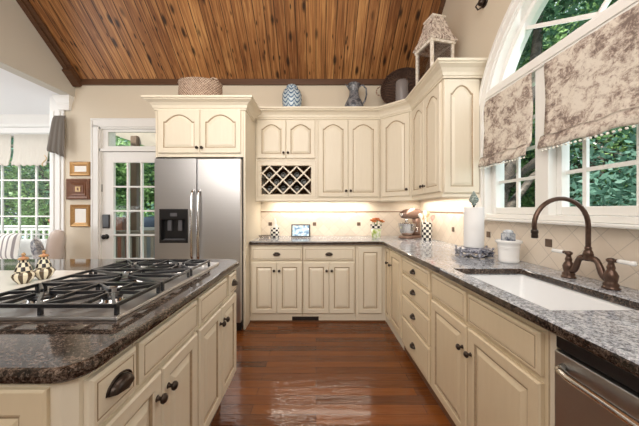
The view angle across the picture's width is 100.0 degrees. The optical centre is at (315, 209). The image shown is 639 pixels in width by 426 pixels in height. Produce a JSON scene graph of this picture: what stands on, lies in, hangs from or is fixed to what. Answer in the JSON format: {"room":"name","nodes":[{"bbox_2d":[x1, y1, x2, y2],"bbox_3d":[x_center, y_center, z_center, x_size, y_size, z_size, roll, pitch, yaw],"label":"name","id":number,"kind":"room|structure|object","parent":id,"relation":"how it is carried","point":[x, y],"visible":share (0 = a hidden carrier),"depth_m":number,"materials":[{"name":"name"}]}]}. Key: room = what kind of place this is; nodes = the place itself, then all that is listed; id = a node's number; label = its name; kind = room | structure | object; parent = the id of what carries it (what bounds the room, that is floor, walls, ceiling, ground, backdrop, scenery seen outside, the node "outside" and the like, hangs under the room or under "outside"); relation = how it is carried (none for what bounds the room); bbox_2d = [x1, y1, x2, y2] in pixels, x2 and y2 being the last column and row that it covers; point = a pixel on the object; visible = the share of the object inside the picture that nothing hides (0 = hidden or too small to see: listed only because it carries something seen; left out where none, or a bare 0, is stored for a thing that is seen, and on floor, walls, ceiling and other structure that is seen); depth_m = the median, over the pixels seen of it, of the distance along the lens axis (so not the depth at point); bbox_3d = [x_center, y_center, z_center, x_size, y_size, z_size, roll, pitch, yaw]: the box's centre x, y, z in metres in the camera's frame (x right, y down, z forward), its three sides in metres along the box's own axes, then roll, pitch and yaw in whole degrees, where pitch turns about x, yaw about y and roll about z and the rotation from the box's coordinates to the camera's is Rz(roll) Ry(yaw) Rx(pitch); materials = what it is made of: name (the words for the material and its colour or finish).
{"room":"kitchen","nodes":[
{"label":"kitchen","id":0,"kind":"room"},
{"bbox_2d":[0,68,58,113],"bbox_3d":[-5.205,-1.585,0.780,3.590,0.100,7.560,0,0,0],"label":"ceiling","id":1,"kind":"structure","parent":0,"point":[18,95],"depth_m":3.62,"materials":[{"name":"white paint"}]},
{"bbox_2d":[0,0,74,96],"bbox_3d":[-3.340,-2.571,0.320,0.140,2.073,6.640,0,0,0],"label":"wall header","id":2,"kind":"structure","parent":0,"point":[24,53],"depth_m":3.03,"materials":[{"name":"beige paint"}]},
{"bbox_2d":[16,0,81,86],"bbox_3d":[-3.223,-2.630,2.524,0.125,1.944,2.277,0,0,0],"label":"trim","id":3,"kind":"structure","parent":2,"relation":"attached to","point":[26,6],"depth_m":3.24,"materials":[{"name":"brown wood"}]},
{"bbox_2d":[0,127,115,145],"bbox_3d":[-5.205,-0.135,4.490,3.590,2.800,0.140,0,0,0],"label":"wall","id":4,"kind":"structure","parent":0,"point":[112,135],"depth_m":4.47,"materials":[{"name":"white paint"}]},
{"bbox_2d":[0,128,49,237],"bbox_3d":[-5.430,-0.295,4.430,2.380,2.120,0.120,0,0,0],"label":"window","id":5,"kind":"structure","parent":4,"relation":"in","point":[12,131],"depth_m":4.44,"materials":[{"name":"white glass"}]},
{"bbox_2d":[0,134,10,165],"bbox_3d":[-5.302,-0.972,4.363,0.646,0.527,0.052,0,0,0],"label":"roman shade","id":6,"kind":"object","parent":5,"relation":"attached to","point":[5,139],"visible":1,"depth_m":4.37,"materials":[{"name":"beige fabric"}]},
{"bbox_2d":[11,134,48,165],"bbox_3d":[-4.654,-0.972,4.363,0.572,0.527,0.052,0,0,0],"label":"roman shade","id":7,"kind":"object","parent":5,"relation":"attached to","point":[28,149],"visible":0.96,"depth_m":4.37,"materials":[{"name":"beige fabric"}]},
{"bbox_2d":[0,114,49,126],"bbox_3d":[-5.275,-1.450,4.360,3.450,0.170,0.120,0,0,0],"label":"trim","id":8,"kind":"structure","parent":4,"relation":"attached to","point":[6,120],"depth_m":4.36,"materials":[{"name":"white wood"}]},
{"bbox_2d":[65,85,385,258],"bbox_3d":[-0.995,-0.235,3.710,4.830,3.000,0.140,0,0,0],"label":"wall","id":9,"kind":"structure","parent":0,"point":[90,101],"depth_m":3.64,"materials":[{"name":"beige paint"}]},
{"bbox_2d":[41,116,65,165],"bbox_3d":[-3.477,-0.919,3.548,0.315,0.682,0.067,0,0,0],"label":"cloth","id":10,"kind":"object","parent":9,"relation":"hanging from","point":[55,144],"visible":1,"depth_m":3.54,"materials":[{"name":"grey fabric"}]},
{"bbox_2d":[50,96,64,258],"bbox_3d":[-3.505,-0.135,3.696,0.190,2.800,0.177,0,0,0],"label":"trim","id":11,"kind":"structure","parent":9,"relation":"attached to","point":[57,162],"depth_m":3.62,"materials":[{"name":"white wood"}]},
{"bbox_2d":[52,95,73,110],"bbox_3d":[-3.395,-1.438,3.600,0.230,0.190,0.080,0,0,0],"label":"trim","id":12,"kind":"structure","parent":9,"relation":"attached to","point":[63,102],"depth_m":3.59,"materials":[{"name":"white wood"}]},
{"bbox_2d":[66,179,90,199],"bbox_3d":[-3.205,-0.282,3.615,0.312,0.278,0.050,0,0,0],"label":"picture frame","id":13,"kind":"object","parent":9,"relation":"attached to","point":[76,189],"visible":1,"depth_m":3.60,"materials":[{"name":"brown wood"}]},
{"bbox_2d":[70,205,90,226],"bbox_3d":[-3.190,0.077,3.625,0.261,0.297,0.030,0,0,0],"label":"picture frame","id":14,"kind":"object","parent":9,"relation":"attached to","point":[80,215],"visible":1,"depth_m":3.62,"materials":[{"name":"gold metal"}]},
{"bbox_2d":[75,209,85,222],"bbox_3d":[-3.190,0.077,3.634,0.155,0.191,0.006,0,0,0],"label":"picture","id":15,"kind":"object","parent":14,"relation":"attached to","point":[80,214],"depth_m":3.63},
{"bbox_2d":[70,162,90,175],"bbox_3d":[-3.192,-0.557,3.625,0.272,0.190,0.030,0,0,0],"label":"picture frame","id":16,"kind":"object","parent":9,"relation":"attached to","point":[76,168],"visible":1,"depth_m":3.62,"materials":[{"name":"gold metal"}]},
{"bbox_2d":[74,166,85,171],"bbox_3d":[-3.192,-0.557,3.634,0.166,0.084,0.006,0,0,0],"label":"picture","id":17,"kind":"object","parent":16,"relation":"attached to","point":[76,168],"depth_m":3.63},
{"bbox_2d":[90,118,155,258],"bbox_3d":[-2.520,0.013,3.689,1.050,2.505,0.182,0,0,0],"label":"door","id":18,"kind":"structure","parent":9,"relation":"in","point":[104,157],"depth_m":3.67,"materials":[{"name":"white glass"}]},
{"bbox_2d":[81,79,383,84],"bbox_3d":[-0.925,-1.730,3.623,4.690,0.080,0.035,0,0,0],"label":"trim","id":19,"kind":"structure","parent":9,"relation":"attached to","point":[83,81],"depth_m":3.60,"materials":[{"name":"brown wood"}]},
{"bbox_2d":[256,119,316,198],"bbox_3d":[-0.368,-0.680,3.443,0.756,1.090,0.372,0,0,0],"label":"wine rack cabinet","id":20,"kind":"object","parent":9,"relation":"attached to","point":[289,146],"visible":0.98,"depth_m":3.31,"materials":[{"name":"beige paint"}]},
{"bbox_2d":[282,84,301,105],"bbox_3d":[-0.310,-1.427,3.460,0.256,0.405,0.256,0,0,0],"label":"ginger jar","id":21,"kind":"object","parent":20,"relation":"on","point":[291,96],"visible":0.79,"depth_m":3.36,"materials":[{"name":"blue ceramic"}]},
{"bbox_2d":[261,200,419,235],"bbox_3d":[0.336,0.107,3.631,2.162,0.485,0.015,0,0,0],"label":"tile backsplash","id":22,"kind":"structure","parent":9,"relation":"attached to","point":[324,218],"depth_m":3.63,"materials":[{"name":"tile"}]},
{"bbox_2d":[317,119,379,198],"bbox_3d":[0.401,-0.680,3.443,0.779,1.090,0.372,0,0,0],"label":"upper cabinet","id":23,"kind":"object","parent":9,"relation":"attached to","point":[348,150],"visible":1,"depth_m":3.29,"materials":[{"name":"beige paint"}]},
{"bbox_2d":[345,81,366,105],"bbox_3d":[0.490,-1.425,3.460,0.250,0.400,0.250,0,0,-42],"label":"pitcher","id":24,"kind":"object","parent":23,"relation":"on","point":[353,99],"visible":0.73,"depth_m":3.40,"materials":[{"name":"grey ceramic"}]},
{"bbox_2d":[256,194,479,201],"bbox_3d":[0.474,-0.120,3.065,2.386,0.030,0.773,0,0,29],"label":"rail","id":25,"kind":"object","parent":23,"relation":"attached to","point":[440,195],"visible":1,"depth_m":3.30,"materials":[{"name":"beige paint"}]},
{"bbox_2d":[256,58,487,118],"bbox_3d":[0.481,-1.181,2.991,2.433,0.123,0.864,0,0,31],"label":"crown molding","id":26,"kind":"structure","parent":23,"relation":"attached to","point":[442,68],"depth_m":3.10,"materials":[{"name":"beige paint"}]},
{"bbox_2d":[380,111,411,198],"bbox_3d":[1.101,-0.680,3.326,0.617,1.090,0.606,0,0,0],"label":"upper cabinet","id":27,"kind":"object","parent":9,"relation":"attached to","point":[395,131],"visible":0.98,"depth_m":3.14,"materials":[{"name":"beige paint"}]},
{"bbox_2d":[376,67,423,103],"bbox_3d":[1.096,-1.517,3.349,0.686,0.558,0.177,0,0,18],"label":"wicker tray","id":28,"kind":"object","parent":27,"relation":"on","point":[387,91],"visible":0.47,"depth_m":3.41,"materials":[{"name":"brown wicker"}]},
{"bbox_2d":[395,78,407,100],"bbox_3d":[1.000,-1.383,3.120,0.146,0.315,0.146,0,0,0],"label":"hurricane","id":29,"kind":"object","parent":27,"relation":"on","point":[401,86],"visible":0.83,"depth_m":3.06,"materials":[{"name":"grey"}]},
{"bbox_2d":[29,0,440,78],"bbox_3d":[-0.925,-2.609,0.395,5.090,1.998,6.790,0,0,0],"label":"ceiling","id":30,"kind":"structure","parent":0,"point":[101,39],"depth_m":3.22,"materials":[{"name":"brown wood"}]},
{"bbox_2d":[210,322,451,425],"bbox_3d":[-2.690,1.315,0.800,8.620,0.100,7.600,0,0,0],"label":"floor","id":31,"kind":"structure","parent":0,"point":[287,373],"depth_m":2.00,"materials":[{"name":"brown wood"}]},
{"bbox_2d":[17,239,46,258],"bbox_3d":[-5.000,0.865,4.055,2.800,0.800,0.590,0,0,0],"label":"sofa","id":32,"kind":"object","parent":31,"relation":"on","point":[24,243],"visible":0.08,"depth_m":4.22,"materials":[{"name":"white fabric"}]},
{"bbox_2d":[0,233,20,258],"bbox_3d":[-4.620,0.545,3.950,0.440,0.396,0.181,0,0,-6],"label":"throw pillow","id":33,"kind":"object","parent":32,"relation":"on","point":[9,242],"visible":0.92,"depth_m":3.91,"materials":[{"name":"fabric"}]},
{"bbox_2d":[30,236,44,258],"bbox_3d":[-3.335,0.550,3.235,0.154,0.451,0.400,0,0,-44],"label":"throw pillow","id":34,"kind":"object","parent":32,"relation":"on","point":[36,245],"visible":0.53,"depth_m":3.09,"materials":[{"name":"grey fabric"}]},
{"bbox_2d":[46,230,65,258],"bbox_3d":[-3.391,0.760,3.172,0.630,1.010,0.490,0,0,-44],"label":"upholstered chair","id":35,"kind":"object","parent":31,"relation":"on","point":[55,245],"visible":0.31,"depth_m":3.17,"materials":[{"name":"beige fabric"}]},
{"bbox_2d":[0,270,237,425],"bbox_3d":[-1.399,0.825,1.196,1.803,0.880,1.207,0,0,0],"label":"kitchen island","id":36,"kind":"object","parent":31,"relation":"on","point":[180,372],"visible":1,"depth_m":0.91,"materials":[{"name":"beige paint"}]},
{"bbox_2d":[0,259,238,384],"bbox_3d":[-1.510,0.367,1.254,1.980,0.035,1.343,0,0,0],"label":"island countertop","id":37,"kind":"structure","parent":36,"relation":"on","point":[31,352],"depth_m":0.75,"materials":[{"name":"brown stone"}]},
{"bbox_2d":[0,270,93,296],"bbox_3d":[-1.590,0.343,1.260,0.780,0.012,0.480,0,0,0],"label":"serving board","id":38,"kind":"object","parent":37,"relation":"on","point":[6,283],"visible":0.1,"depth_m":1.30,"materials":[{"name":"white stone"}]},
{"bbox_2d":[10,253,35,283],"bbox_3d":[-1.348,0.267,1.235,0.082,0.141,0.082,0,0,0],"label":"shaker","id":39,"kind":"object","parent":38,"relation":"on","point":[23,273],"visible":1,"depth_m":1.22,"materials":[{"name":"ceramic"}]},
{"bbox_2d":[33,250,54,279],"bbox_3d":[-1.335,0.267,1.315,0.082,0.141,0.082,0,0,0],"label":"shaker","id":40,"kind":"object","parent":38,"relation":"on","point":[44,269],"visible":0.95,"depth_m":1.30,"materials":[{"name":"ceramic"}]},
{"bbox_2d":[0,259,218,320],"bbox_3d":[-0.896,0.325,1.290,0.537,0.050,0.890,0,0,0],"label":"gas cooktop","id":41,"kind":"object","parent":37,"relation":"in","point":[118,289],"visible":1,"depth_m":1.04,"materials":[{"name":"metal"}]},
{"bbox_2d":[155,157,243,329],"bbox_3d":[-1.218,0.354,3.146,0.893,1.802,0.907,0,0,0],"label":"refrigerator","id":42,"kind":"object","parent":31,"relation":"on","point":[199,203],"visible":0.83,"depth_m":2.76,"materials":[{"name":"metal"}]},
{"bbox_2d":[141,95,261,328],"bbox_3d":[-1.224,0.043,3.192,1.144,2.443,0.895,0,0,0],"label":"tall cabinet","id":43,"kind":"object","parent":31,"relation":"on","point":[187,126],"visible":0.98,"depth_m":2.82,"materials":[{"name":"beige paint"}]},
{"bbox_2d":[178,77,222,94],"bbox_3d":[-1.290,-1.306,3.000,0.480,0.299,0.346,0,0,0],"label":"wicker basket","id":44,"kind":"object","parent":43,"relation":"on","point":[187,85],"visible":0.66,"depth_m":2.85,"materials":[{"name":"beige wicker"}]},
{"bbox_2d":[250,245,302,321],"bbox_3d":[-0.448,0.828,3.308,0.594,0.875,0.661,0,0,0],"label":"base cabinet","id":45,"kind":"object","parent":31,"relation":"on","point":[276,271],"visible":0.98,"depth_m":3.01,"materials":[{"name":"beige paint"}]},
{"bbox_2d":[303,245,354,321],"bbox_3d":[0.147,0.828,3.308,0.593,0.875,0.661,0,0,0],"label":"base cabinet","id":46,"kind":"object","parent":31,"relation":"on","point":[328,270],"visible":1,"depth_m":3.01,"materials":[{"name":"beige paint"}]},
{"bbox_2d":[292,316,318,319],"bbox_3d":[-0.120,1.225,3.028,0.300,0.044,0.012,0,0,0],"label":"vent","id":47,"kind":"object","parent":46,"relation":"attached to","point":[293,317],"visible":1,"depth_m":3.03,"materials":[{"name":"brown metal"}]},
{"bbox_2d":[293,317,316,319],"bbox_3d":[-0.123,1.225,3.024,0.278,0.032,0.004,0,0,0],"label":"grille","id":48,"kind":"object","parent":47,"relation":"attached to","point":[294,318],"depth_m":3.02,"materials":[{"name":"black plastic"}]},
{"bbox_2d":[355,245,403,348],"bbox_3d":[0.932,0.828,3.029,0.972,0.875,1.218,0,0,0],"label":"base cabinet","id":49,"kind":"object","parent":31,"relation":"on","point":[378,268],"visible":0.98,"depth_m":3.01,"materials":[{"name":"beige paint"}]},
{"bbox_2d":[249,236,638,377],"bbox_3d":[0.337,0.370,1.944,2.163,0.040,3.388,0,0,0],"label":"countertop","id":50,"kind":"structure","parent":49,"relation":"on","point":[612,336],"depth_m":1.17,"materials":[{"name":"grey stone"}]},
{"bbox_2d":[270,218,278,237],"bbox_3d":[-0.525,0.226,3.420,0.112,0.249,0.112,0,0,0],"label":"canister","id":51,"kind":"object","parent":50,"relation":"on","point":[274,232],"visible":1,"depth_m":3.38,"materials":[{"name":"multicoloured ceramic"}]},
{"bbox_2d":[291,224,309,236],"bbox_3d":[-0.195,0.265,3.437,0.244,0.164,0.080,0,0,0],"label":"tablet","id":52,"kind":"object","parent":50,"relation":"on","point":[297,230],"visible":1,"depth_m":3.41,"materials":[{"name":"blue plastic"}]},
{"bbox_2d":[370,218,384,238],"bbox_3d":[0.763,0.223,3.319,0.193,0.255,0.171,0,0,0],"label":"flower vase","id":53,"kind":"object","parent":50,"relation":"on","point":[375,228],"visible":1,"depth_m":3.28,"materials":[{"name":"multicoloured ceramic"}]},
{"bbox_2d":[398,208,422,238],"bbox_3d":[1.186,0.161,3.362,0.255,0.378,0.372,0,0,37],"label":"stand mixer","id":54,"kind":"object","parent":50,"relation":"on","point":[408,230],"visible":0.94,"depth_m":3.27,"materials":[{"name":"brown metal"}]},
{"bbox_2d":[398,223,417,235],"bbox_3d":[1.125,0.242,3.304,0.216,0.152,0.236,0,0,0],"label":"bowl","id":55,"kind":"object","parent":54,"relation":"on","point":[406,229],"depth_m":3.25,"materials":[{"name":"metal"}]},
{"bbox_2d":[421,222,431,240],"bbox_3d":[1.285,0.246,3.110,0.126,0.208,0.126,0,0,0],"label":"utensil crock","id":56,"kind":"object","parent":50,"relation":"on","point":[426,233],"visible":0.94,"depth_m":3.06,"materials":[{"name":"ceramic"}]},
{"bbox_2d":[418,213,423,228],"bbox_3d":[1.227,0.189,3.073,0.125,0.301,0.021,0,0,-17],"label":"utensil","id":57,"kind":"object","parent":56,"relation":"in","point":[420,215],"visible":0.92,"depth_m":3.06,"materials":[{"name":"beige plastic"}]},
{"bbox_2d":[454,191,494,258],"bbox_3d":[1.195,0.102,2.030,0.263,0.494,0.269,0,0,0],"label":"paper towel holder","id":58,"kind":"object","parent":50,"relation":"on","point":[473,199],"visible":0.88,"depth_m":1.97,"materials":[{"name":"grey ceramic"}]},
{"bbox_2d":[464,207,483,247],"bbox_3d":[1.195,0.129,2.030,0.136,0.300,0.136,0,0,0],"label":"paper towel roll","id":59,"kind":"object","parent":58,"relation":"on","point":[473,216],"visible":1,"depth_m":1.97,"materials":[{"name":"white paper"}]},
{"bbox_2d":[495,239,522,263],"bbox_3d":[1.290,0.275,1.795,0.152,0.150,0.152,0,0,0],"label":"ceramic crock","id":60,"kind":"object","parent":50,"relation":"on","point":[508,251],"visible":0.95,"depth_m":1.75,"materials":[{"name":"white ceramic"}]},
{"bbox_2d":[501,230,515,240],"bbox_3d":[1.287,0.225,1.795,0.062,0.188,0.062,0,0,0],"label":"soap bottle","id":61,"kind":"object","parent":60,"relation":"in","point":[507,235],"visible":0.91,"depth_m":1.77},
{"bbox_2d":[469,275,633,309],"bbox_3d":[1.032,0.488,1.275,0.445,0.194,0.696,0,0,0],"label":"sink","id":62,"kind":"object","parent":50,"relation":"in","point":[547,295],"visible":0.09,"depth_m":1.44,"materials":[{"name":"ceramic"}]},
{"bbox_2d":[531,197,637,290],"bbox_3d":[1.189,0.143,1.290,0.304,0.414,0.388,0,0,0],"label":"bridge faucet","id":63,"kind":"object","parent":50,"relation":"on","point":[610,276],"visible":1,"depth_m":1.28,"materials":[{"name":"brown metal"}]},
{"bbox_2d":[402,256,433,395],"bbox_3d":[1.079,0.828,2.118,0.677,0.875,0.603,0,0,0],"label":"base cabinet","id":64,"kind":"object","parent":31,"relation":"on","point":[416,278],"visible":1,"depth_m":2.03,"materials":[{"name":"beige paint"}]},
{"bbox_2d":[431,271,559,425],"bbox_3d":[1.077,0.828,1.346,0.681,0.875,0.936,0,0,0],"label":"base cabinet","id":65,"kind":"object","parent":31,"relation":"on","point":[491,365],"visible":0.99,"depth_m":1.22,"materials":[{"name":"beige paint"}]},
{"bbox_2d":[554,335,638,425],"bbox_3d":[1.044,0.833,0.577,0.652,0.865,0.594,0,0,0],"label":"dishwasher","id":66,"kind":"object","parent":31,"relation":"on","point":[590,390],"visible":0.88,"depth_m":0.75,"materials":[{"name":"silver metal"}]},
{"bbox_2d":[424,0,636,289],"bbox_3d":[1.505,-1.170,0.390,0.170,4.870,6.780,0,0,0],"label":"wall","id":67,"kind":"structure","parent":0,"point":[475,31],"depth_m":2.42,"materials":[{"name":"beige paint"}]},
{"bbox_2d":[421,0,445,72],"bbox_3d":[1.400,-2.654,2.520,0.040,1.899,2.266,0,0,0],"label":"trim","id":68,"kind":"structure","parent":67,"relation":"attached to","point":[442,4],"depth_m":3.02,"materials":[{"name":"brown wood"}]},
{"bbox_2d":[412,78,479,197],"bbox_3d":[1.223,-0.680,2.655,0.372,1.090,0.747,0,0,0],"label":"upper cabinet","id":69,"kind":"object","parent":67,"relation":"attached to","point":[445,124],"visible":1,"depth_m":2.29,"materials":[{"name":"beige paint"}]},
{"bbox_2d":[413,13,457,83],"bbox_3d":[1.165,-1.558,2.640,0.294,0.665,0.294,0,0,-14],"label":"lantern","id":70,"kind":"object","parent":69,"relation":"on","point":[436,38],"visible":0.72,"depth_m":2.56,"materials":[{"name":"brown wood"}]},
{"bbox_2d":[475,0,487,10],"bbox_3d":[1.377,-1.730,2.250,0.085,0.110,0.080,0,0,0],"label":"wall hook","id":71,"kind":"object","parent":67,"relation":"attached to","point":[482,3],"visible":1,"depth_m":2.24,"materials":[{"name":"brown metal"}]},
{"bbox_2d":[420,198,638,289],"bbox_3d":[1.411,0.107,1.940,0.015,0.485,3.381,0,0,0],"label":"tile backsplash","id":72,"kind":"structure","parent":67,"relation":"attached to","point":[448,222],"depth_m":1.61,"materials":[{"name":"tile"}]},
{"bbox_2d":[475,0,638,229],"bbox_3d":[1.470,-0.796,1.310,0.220,1.758,2.120,0,0,0],"label":"window","id":73,"kind":"structure","parent":67,"relation":"in","point":[552,166],"depth_m":1.71,"materials":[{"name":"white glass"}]},
{"bbox_2d":[478,72,532,168],"bbox_3d":[1.390,-0.619,2.000,0.058,0.562,0.502,0,0,0],"label":"roman shade","id":74,"kind":"object","parent":73,"relation":"attached to","point":[508,115],"visible":1,"depth_m":1.95,"materials":[{"name":"fabric"}]},
{"bbox_2d":[537,3,638,150],"bbox_3d":[1.390,-0.628,1.317,0.058,0.550,0.667,0,0,0],"label":"roman shade","id":75,"kind":"object","parent":73,"relation":"attached to","point":[592,86],"visible":1,"depth_m":1.35,"materials":[{"name":"fabric"}]},
{"label":"outside","id":76,"kind":"structure","parent":0,"visible":0},
{"bbox_3d":[-5.100,1.355,5.355,7.800,0.060,3.110,0,0,0],"label":"deck","id":77,"kind":"object","parent":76,"visible":0},
{"bbox_2d":[0,225,49,238],"bbox_3d":[-6.200,0.805,6.300,3.600,0.880,0.100,0,0,0],"label":"deck railing","id":78,"kind":"object","parent":77,"relation":"on","point":[8,228],"visible":0.09,"depth_m":6.28,"materials":[{"name":"white wood"}]},
{"bbox_2d":[116,217,126,257],"bbox_3d":[-4.170,0.740,5.725,0.280,1.170,0.290,0,0,0],"label":"chest","id":79,"kind":"object","parent":77,"relation":"on","point":[121,222],"visible":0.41,"depth_m":5.60,"materials":[{"name":"brown wood"}]},
{"bbox_2d":[130,135,139,257],"bbox_3d":[-3.315,-0.015,4.915,0.110,2.680,0.110,0,0,0],"label":"porch post","id":80,"kind":"object","parent":77,"relation":"on","point":[134,140],"visible":0.56,"depth_m":4.86,"materials":[{"name":"brown wood"}]},
{"bbox_2d":[116,230,154,257],"bbox_3d":[-2.825,0.805,4.750,1.850,0.880,0.100,0,0,0],"label":"deck railing","id":81,"kind":"object","parent":77,"relation":"on","point":[117,231],"visible":0.19,"depth_m":4.73,"materials":[{"name":"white wood"}]},
{"bbox_2d":[144,216,154,257],"bbox_3d":[-3.460,0.730,5.780,0.640,1.190,0.400,0,0,0],"label":"grill","id":82,"kind":"object","parent":77,"relation":"on","point":[149,222],"visible":0.25,"depth_m":5.60,"materials":[{"name":"blue metal"}]},
{"bbox_2d":[144,227,154,229],"bbox_3d":[-3.460,0.390,5.780,0.640,0.050,0.400,0,0,0],"label":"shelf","id":83,"kind":"object","parent":82,"relation":"attached to","point":[145,228],"depth_m":5.58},
{"bbox_2d":[144,216,154,226],"bbox_3d":[-3.460,0.275,5.780,0.480,0.280,0.280,0,0,0],"label":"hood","id":84,"kind":"object","parent":82,"relation":"attached to","point":[148,221],"depth_m":5.66,"materials":[{"name":"blue metal"}]},
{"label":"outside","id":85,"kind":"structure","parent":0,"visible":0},
{"bbox_3d":[1.000,2.915,5.000,30.000,0.100,22.000,0,0,0],"label":"lawn","id":86,"kind":"structure","parent":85,"visible":0},
{"bbox_2d":[0,138,45,232],"bbox_3d":[-10.084,-0.235,8.459,3.810,6.207,4.345,0,0,19],"label":"tree","id":87,"kind":"object","parent":86,"relation":"on","point":[22,171],"visible":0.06,"depth_m":8.11,"materials":[{"name":"green plant"}]},
{"bbox_2d":[0,146,121,238],"bbox_3d":[-8.601,-0.235,8.629,3.800,6.206,3.853,0,0,2],"label":"tree","id":88,"kind":"object","parent":86,"relation":"on","point":[27,210],"visible":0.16,"depth_m":7.59,"materials":[{"name":"green plant"}]},
{"bbox_2d":[14,143,154,237],"bbox_3d":[-7.220,-0.235,9.107,4.764,6.207,3.621,0,0,0],"label":"tree","id":89,"kind":"object","parent":86,"relation":"on","point":[41,184],"visible":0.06,"depth_m":7.90,"materials":[{"name":"green plant"}]},
{"bbox_2d":[116,136,154,216],"bbox_3d":[-5.289,-0.235,8.947,4.180,6.207,4.238,0,0,10],"label":"tree","id":90,"kind":"object","parent":86,"relation":"on","point":[120,142],"visible":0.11,"depth_m":7.95,"materials":[{"name":"green plant"}]},
{"bbox_2d":[122,140,154,215],"bbox_3d":[-3.984,-0.235,9.210,4.135,6.207,4.258,0,0,0],"label":"tree","id":91,"kind":"object","parent":86,"relation":"on","point":[151,178],"visible":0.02,"depth_m":7.88,"materials":[{"name":"green plant"}]},
{"bbox_2d":[509,1,601,198],"bbox_3d":[5.744,-1.486,7.042,5.278,8.712,4.488,0,0,0],"label":"tree","id":92,"kind":"object","parent":86,"relation":"on","point":[576,24],"visible":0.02,"depth_m":5.54,"materials":[{"name":"green plant"}]},
{"bbox_2d":[504,0,617,206],"bbox_3d":[3.132,-1.068,4.044,3.379,7.894,3.093,0,0,41],"label":"tree","id":93,"kind":"object","parent":86,"relation":"on","point":[536,40],"visible":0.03,"depth_m":3.89,"materials":[{"name":"green plant"}]},
{"bbox_2d":[508,70,635,206],"bbox_3d":[4.653,-0.235,6.107,3.420,6.206,3.467,0,0,33],"label":"tree","id":94,"kind":"object","parent":86,"relation":"on","point":[531,189],"visible":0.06,"depth_m":4.97,"materials":[{"name":"green plant"}]},
{"bbox_2d":[515,0,635,204],"bbox_3d":[5.680,-1.244,5.312,3.853,8.250,3.800,0,0,35],"label":"tree","id":95,"kind":"object","parent":86,"relation":"on","point":[559,36],"visible":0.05,"depth_m":5.08,"materials":[{"name":"green plant"}]},
{"bbox_2d":[523,126,635,206],"bbox_3d":[5.417,-0.235,4.370,3.326,6.206,4.200,0,0,-41],"label":"tree","id":96,"kind":"object","parent":86,"relation":"on","point":[618,134],"visible":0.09,"depth_m":4.49,"materials":[{"name":"green plant"}]},
{"bbox_2d":[533,4,635,157],"bbox_3d":[6.931,-1.513,4.864,4.560,8.765,4.623,0,0,3],"label":"tree","id":97,"kind":"object","parent":86,"relation":"on","point":[587,5],"visible":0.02,"depth_m":5.63,"materials":[{"name":"green plant"}]},
{"bbox_2d":[570,125,635,206],"bbox_3d":[4.576,-0.235,2.619,3.555,6.206,3.118,0,0,35],"label":"tree","id":98,"kind":"object","parent":86,"relation":"on","point":[617,192],"visible":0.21,"depth_m":3.35,"materials":[{"name":"green plant"}]},
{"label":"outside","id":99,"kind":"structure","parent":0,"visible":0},
{"bbox_2d":[116,133,155,145],"bbox_3d":[-3.300,-1.485,5.973,3.440,1.700,2.055,0,0,0],"label":"porch roof","id":100,"kind":"structure","parent":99,"point":[146,139],"depth_m":4.95,"materials":[{"name":"beige paint"}]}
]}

